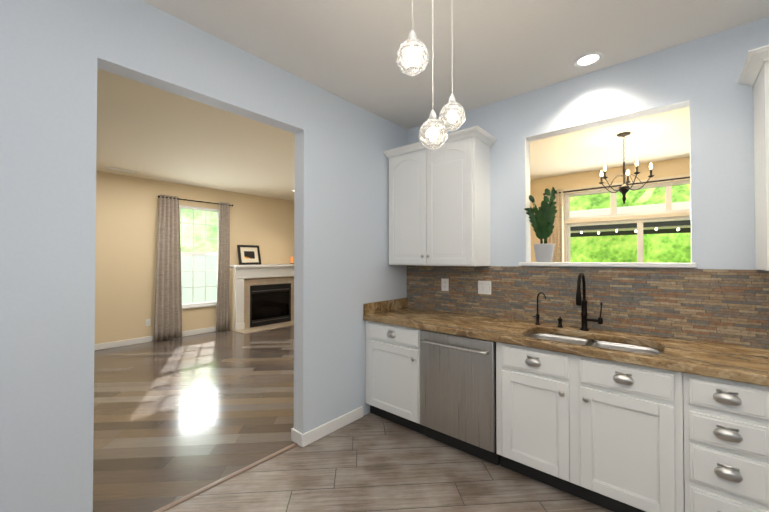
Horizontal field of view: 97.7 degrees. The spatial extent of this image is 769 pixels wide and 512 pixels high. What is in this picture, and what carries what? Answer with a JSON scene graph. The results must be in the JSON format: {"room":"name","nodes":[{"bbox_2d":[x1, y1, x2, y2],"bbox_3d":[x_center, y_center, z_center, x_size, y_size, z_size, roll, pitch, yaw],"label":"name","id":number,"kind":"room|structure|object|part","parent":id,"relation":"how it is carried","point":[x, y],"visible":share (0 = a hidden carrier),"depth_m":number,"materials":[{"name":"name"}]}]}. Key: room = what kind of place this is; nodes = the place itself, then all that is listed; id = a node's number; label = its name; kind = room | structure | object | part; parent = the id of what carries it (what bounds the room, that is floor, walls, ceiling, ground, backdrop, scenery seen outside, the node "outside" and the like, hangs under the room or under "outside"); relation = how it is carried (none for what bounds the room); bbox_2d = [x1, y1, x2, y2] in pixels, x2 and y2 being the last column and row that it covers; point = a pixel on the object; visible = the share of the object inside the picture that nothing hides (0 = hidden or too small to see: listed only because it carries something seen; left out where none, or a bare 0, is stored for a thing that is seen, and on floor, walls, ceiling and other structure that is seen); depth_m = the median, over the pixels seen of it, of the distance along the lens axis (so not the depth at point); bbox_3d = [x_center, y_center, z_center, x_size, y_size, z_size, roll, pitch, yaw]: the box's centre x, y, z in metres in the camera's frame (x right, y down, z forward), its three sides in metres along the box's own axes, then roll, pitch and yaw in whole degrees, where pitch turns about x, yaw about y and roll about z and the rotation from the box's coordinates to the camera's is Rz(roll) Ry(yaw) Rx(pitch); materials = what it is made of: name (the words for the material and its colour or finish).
{"room":"kitchen","nodes":[
{"label":"kitchen","id":0,"kind":"room"},
{"bbox_2d":[94,171,293,343],"bbox_3d":[-3.768,0.093,6.031,0.120,2.757,7.800,-1,-1,41],"label":"wall","id":1,"kind":"structure","parent":0,"point":[127,209],"depth_m":5.62,"materials":[{"name":"beige paint"}]},
{"bbox_2d":[145,319,150,325],"bbox_3d":[-3.986,1.135,5.665,0.008,0.115,0.070,-1,-1,41],"label":"outlet","id":2,"kind":"object","parent":1,"relation":"attached to","point":[148,322],"visible":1,"depth_m":5.67,"materials":[{"name":"white plastic"}]},
{"bbox_2d":[94,327,215,350],"bbox_3d":[-4.691,1.409,4.837,0.014,0.095,4.810,-1,-1,41],"label":"baseboard","id":3,"kind":"structure","parent":1,"relation":"attached to","point":[101,346],"depth_m":5.54,"materials":[{"name":"white wood"}]},
{"bbox_2d":[153,195,232,341],"bbox_3d":[-3.471,0.215,6.193,0.115,2.493,1.340,-1,-1,41],"label":"curtains","id":4,"kind":"object","parent":1,"relation":"attached to","point":[168,310],"visible":1,"depth_m":5.91,"materials":[{"name":"grey fabric"}]},
{"bbox_2d":[179,205,218,306],"bbox_3d":[-3.494,0.025,6.350,0.070,1.840,0.760,-1,-1,41],"label":"living room window","id":5,"kind":"structure","parent":1,"relation":"in","point":[193,253],"depth_m":6.34,"materials":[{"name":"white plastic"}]},
{"bbox_2d":[182,304,216,308],"bbox_3d":[-3.443,0.959,6.295,0.055,0.031,0.820,-1,-1,41],"label":"sill","id":6,"kind":"structure","parent":1,"relation":"attached to","point":[188,307],"depth_m":6.25,"materials":[{"name":"white"}]},
{"bbox_2d":[0,0,406,511],"bbox_3d":[-0.263,0.056,3.020,0.120,2.757,7.800,-1,-1,41],"label":"wall","id":7,"kind":"structure","parent":0,"point":[55,55],"depth_m":1.60,"materials":[{"name":"blue paint"}]},
{"bbox_2d":[291,428,301,446],"bbox_3d":[-0.664,1.381,2.548,0.134,0.095,0.014,-1,-1,41],"label":"baseboard","id":8,"kind":"structure","parent":7,"relation":"attached to","point":[296,436],"depth_m":2.54,"materials":[{"name":"white wood"}]},
{"bbox_2d":[302,406,362,446],"bbox_3d":[-0.402,1.384,2.740,0.014,0.095,0.646,-1,-1,41],"label":"baseboard","id":9,"kind":"structure","parent":7,"relation":"attached to","point":[319,432],"depth_m":2.70,"materials":[{"name":"white wood"}]},
{"bbox_2d":[93,325,612,511],"bbox_3d":[-0.491,1.462,3.199,8.520,0.050,7.800,-1,-1,41],"label":"floor","id":10,"kind":"structure","parent":0,"point":[175,419],"depth_m":2.44,"materials":[{"name":"brown wood"}]},
{"bbox_2d":[153,443,297,511],"bbox_3d":[-1.045,1.418,2.093,0.040,0.010,1.168,-1,-1,41],"label":"threshold strip","id":11,"kind":"object","parent":10,"relation":"on","point":[206,488],"depth_m":2.11,"materials":[{"name":"brown"}]},
{"bbox_2d":[229,264,293,333],"bbox_3d":[-2.335,0.842,7.105,0.638,1.285,1.660,-1,-1,41],"label":"fireplace","id":12,"kind":"object","parent":10,"relation":"on","point":[261,297],"visible":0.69,"depth_m":6.96,"materials":[{"name":"beige paint"}]},
{"bbox_2d":[237,245,260,264],"bbox_3d":[-2.767,-0.004,6.886,0.125,0.400,0.460,-1,-1,41],"label":"framed picture","id":13,"kind":"object","parent":12,"relation":"on","point":[248,254],"visible":0.96,"depth_m":6.88,"materials":[{"name":"black wood"}]},
{"bbox_2d":[366,321,424,434],"bbox_3d":[0.245,1.007,3.043,0.600,0.855,0.679,-1,-1,41],"label":"base cabinet","id":14,"kind":"object","parent":10,"relation":"on","point":[392,373],"visible":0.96,"depth_m":2.79,"materials":[{"name":"white paint"}]},
{"bbox_3d":[0.123,0.730,2.724,0.296,0.205,0.030,-1,-1,41],"label":"handle","id":15,"kind":"part","parent":14,"relation":"part of","materials":[{"name":"silver metal"}]},
{"bbox_2d":[420,330,499,464],"bbox_3d":[0.693,1.005,2.640,0.592,0.850,0.708,-1,-1,41],"label":"dishwasher","id":16,"kind":"object","parent":10,"relation":"on","point":[458,392],"visible":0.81,"depth_m":2.39,"materials":[{"name":"silver metal"}]},
{"bbox_3d":[0.480,0.655,2.397,0.531,0.022,0.054,-1,-1,41],"label":"handle","id":17,"kind":"part","parent":16,"relation":"part of","materials":[{"name":"silver metal"}]},
{"bbox_2d":[496,342,683,511],"bbox_3d":[1.284,0.996,2.151,0.931,0.855,0.679,-1,-1,41],"label":"base cabinet","id":18,"kind":"object","parent":10,"relation":"on","point":[607,434],"visible":1,"depth_m":1.86,"materials":[{"name":"white paint"}]},
{"bbox_2d":[363,298,768,386],"bbox_3d":[1.178,0.497,2.257,3.047,0.144,0.666,-1,-1,41],"label":"countertop","id":19,"kind":"structure","parent":18,"relation":"on","point":[744,364],"depth_m":2.06,"materials":[{"name":"brown stone"}]},
{"bbox_2d":[532,292,545,324],"bbox_3d":[1.175,0.403,2.528,0.097,0.249,0.076,-1,-1,41],"label":"filter faucet","id":20,"kind":"object","parent":19,"relation":"on","point":[537,316],"visible":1,"depth_m":2.55,"materials":[{"name":"black metal"}]},
{"bbox_2d":[557,317,562,327],"bbox_3d":[1.274,0.488,2.445,0.040,0.076,0.065,-1,-1,41],"label":"soap dispenser","id":21,"kind":"object","parent":19,"relation":"on","point":[560,319],"visible":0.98,"depth_m":2.44,"materials":[{"name":"black metal"}]},
{"bbox_2d":[576,272,602,330],"bbox_3d":[1.378,0.320,2.268,0.141,0.409,0.228,-1,-1,41],"label":"faucet","id":22,"kind":"object","parent":19,"relation":"on","point":[582,301],"visible":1,"depth_m":2.33,"materials":[{"name":"black metal"}]},
{"bbox_2d":[527,333,663,353],"bbox_3d":[1.273,0.665,2.108,0.796,0.196,0.446,-1,-1,41],"label":"double-bowl sink","id":23,"kind":"object","parent":19,"relation":"in","point":[611,345],"visible":0.04,"depth_m":2.22,"materials":[{"name":"silver metal"}]},
{"bbox_3d":[1.076,0.719,1.905,0.549,0.197,0.030,-1,-1,41],"label":"cabinet handle","id":24,"kind":"part","parent":18,"relation":"part of","materials":[{"name":"silver metal"}]},
{"bbox_2d":[683,373,768,511],"bbox_3d":[1.754,0.992,1.751,0.300,0.855,0.673,-1,-1,41],"label":"base cabinet","id":25,"kind":"object","parent":10,"relation":"on","point":[726,444],"visible":0.96,"depth_m":1.52,"materials":[{"name":"white paint"}]},
{"bbox_3d":[1.541,0.918,1.507,0.094,0.610,0.024,-1,-1,41],"label":"cabinet handle","id":26,"kind":"part","parent":25,"relation":"part of","materials":[{"name":"silver metal"}]},
{"bbox_2d":[96,0,768,200],"bbox_3d":[-0.491,-1.370,3.233,8.760,0.100,8.040,-1,-1,41],"label":"ceiling","id":27,"kind":"structure","parent":0,"point":[492,51],"depth_m":2.41,"materials":[{"name":"paint"}]},
{"bbox_2d":[105,167,135,172],"bbox_3d":[-4.004,-1.293,5.097,0.120,0.008,0.350,-1,-1,41],"label":"ceiling vent","id":28,"kind":"object","parent":27,"relation":"in","point":[118,169],"visible":0.93,"depth_m":5.07,"materials":[{"name":"white metal"}]},
{"bbox_2d":[396,0,428,75],"bbox_3d":[0.112,-1.034,1.350,0.129,0.618,0.129,-1,-1,41],"label":"pendant light","id":29,"kind":"object","parent":27,"relation":"hanging from","point":[413,57],"visible":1,"depth_m":1.31,"materials":[{"name":"clear glass"}]},
{"bbox_3d":[0.112,-1.097,1.350,0.036,0.492,0.036,-1,-1,41],"label":"cord","id":30,"kind":"part","parent":29,"relation":"part of","materials":[{"name":"white plastic"}]},
{"bbox_2d":[419,0,447,149],"bbox_3d":[0.217,-0.907,1.505,0.130,0.868,0.128,-1,-1,41],"label":"globe","id":31,"kind":"object","parent":27,"relation":"hanging from","point":[433,134],"visible":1,"depth_m":1.46,"materials":[{"name":"clear glass"}]},
{"bbox_3d":[0.216,-0.970,1.506,0.036,0.742,0.036,-1,-1,41],"label":"cord","id":32,"kind":"part","parent":31,"relation":"part of","materials":[{"name":"white plastic"}]},
{"bbox_2d":[439,63,465,130],"bbox_3d":[0.331,-0.975,1.647,0.130,0.728,0.128,-1,-1,41],"label":"globe","id":33,"kind":"object","parent":27,"relation":"hanging from","point":[452,116],"visible":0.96,"depth_m":1.60,"materials":[{"name":"clear glass"}]},
{"bbox_3d":[0.331,-1.038,1.648,0.036,0.602,0.036,-1,-1,41],"label":"cord","id":34,"kind":"part","parent":33,"relation":"part of","materials":[{"name":"white plastic"}]},
{"bbox_2d":[573,51,602,66],"bbox_3d":[1.383,-1.325,2.283,0.176,0.012,0.176,-1,-1,41],"label":"recessed light","id":35,"kind":"object","parent":27,"relation":"in","point":[589,59],"visible":1,"depth_m":2.28,"materials":[{"name":"white plastic"}]},
{"bbox_2d":[599,132,653,203],"bbox_3d":[2.613,-0.933,3.657,0.502,0.761,0.486,-1,-1,41],"label":"dining chandelier","id":36,"kind":"object","parent":27,"relation":"hanging from","point":[624,188],"visible":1,"depth_m":3.62,"materials":[{"name":"black metal"}]},
{"bbox_2d":[407,17,768,269],"bbox_3d":[1.757,0.047,2.287,3.900,2.757,0.120,-1,-1,41],"label":"wall","id":37,"kind":"structure","parent":0,"point":[699,77],"depth_m":2.13,"materials":[{"name":"blue paint"}]},
{"bbox_2d":[383,126,496,265],"bbox_3d":[0.478,-0.451,3.052,0.963,1.092,0.389,-1,-1,41],"label":"upper cabinet","id":38,"kind":"object","parent":37,"relation":"attached to","point":[439,206],"visible":1,"depth_m":2.88,"materials":[{"name":"white paint"}]},
{"bbox_2d":[407,265,768,348],"bbox_3d":[1.391,0.309,2.508,3.047,0.436,0.012,-1,-1,41],"label":"backsplash","id":39,"kind":"structure","parent":37,"relation":"attached to","point":[726,306],"depth_m":2.30,"materials":[{"name":"stone"}]},
{"bbox_2d":[441,278,448,290],"bbox_3d":[0.575,0.282,3.196,0.075,0.117,0.007,-1,-1,41],"label":"outlet","id":40,"kind":"object","parent":39,"relation":"attached to","point":[444,284],"visible":1,"depth_m":3.19,"materials":[{"name":"white plastic"}]},
{"bbox_2d":[478,281,490,294],"bbox_3d":[0.875,0.284,2.938,0.120,0.117,0.007,-1,-1,41],"label":"light switch","id":41,"kind":"object","parent":39,"relation":"attached to","point":[484,287],"visible":1,"depth_m":2.94,"materials":[{"name":"white plastic"}]},
{"bbox_2d":[519,262,695,267],"bbox_3d":[1.553,0.069,2.457,1.060,0.030,0.188,-1,-1,41],"label":"sill","id":42,"kind":"structure","parent":37,"relation":"attached to","point":[633,264],"depth_m":2.34,"materials":[{"name":"white"}]},
{"bbox_2d":[533,244,554,261],"bbox_3d":[1.279,-0.017,2.696,0.162,0.145,0.162,-1,-1,41],"label":"pot","id":43,"kind":"object","parent":42,"relation":"on","point":[543,252],"visible":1,"depth_m":2.64,"materials":[{"name":"grey ceramic"}]},
{"bbox_2d":[524,187,557,243],"bbox_3d":[1.252,-0.298,2.699,0.271,0.468,0.330,-1,-1,41],"label":"potted plant","id":44,"kind":"object","parent":43,"relation":"in","point":[542,220],"depth_m":2.64,"materials":[{"name":"green plant"}]},
{"bbox_2d":[737,45,768,270],"bbox_3d":[2.294,-0.470,1.492,0.960,1.092,0.389,-1,-1,41],"label":"upper cabinet","id":45,"kind":"object","parent":37,"relation":"attached to","point":[754,73],"visible":1,"depth_m":1.75,"materials":[{"name":"white paint"}]},
{"bbox_2d":[530,157,689,261],"bbox_3d":[2.090,0.095,6.219,8.520,2.757,0.120,-1,-1,41],"label":"wall","id":46,"kind":"structure","parent":0,"point":[665,168],"depth_m":5.15,"materials":[{"name":"beige paint"}]},
{"bbox_2d":[543,176,689,261],"bbox_3d":[3.625,0.185,4.737,2.574,2.500,0.124,-1,-1,41],"label":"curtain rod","id":47,"kind":"object","parent":46,"relation":"attached to","point":[556,237],"visible":0.12,"depth_m":5.40,"materials":[{"name":"beige fabric"}]},
{"bbox_2d":[563,174,689,262],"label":"dining room window","id":48,"kind":"structure","parent":46,"relation":"in","point":[640,248],"depth_m":4.84,"materials":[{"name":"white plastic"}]},
{"bbox_2d":[566,180,689,219],"bbox_3d":[3.690,-0.783,4.855,1.900,0.420,0.060,-1,-1,41],"label":"transom","id":49,"kind":"object","parent":46,"relation":"in","point":[668,197],"visible":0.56,"depth_m":4.91,"materials":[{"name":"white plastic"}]},
{"label":"outside","id":50,"kind":"structure","parent":0,"visible":0},
{"bbox_2d":[181,184,690,303],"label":"window","id":51,"kind":"structure","parent":50,"point":[667,241],"depth_m":11.36,"materials":[{"name":"green plant"}]}
]}

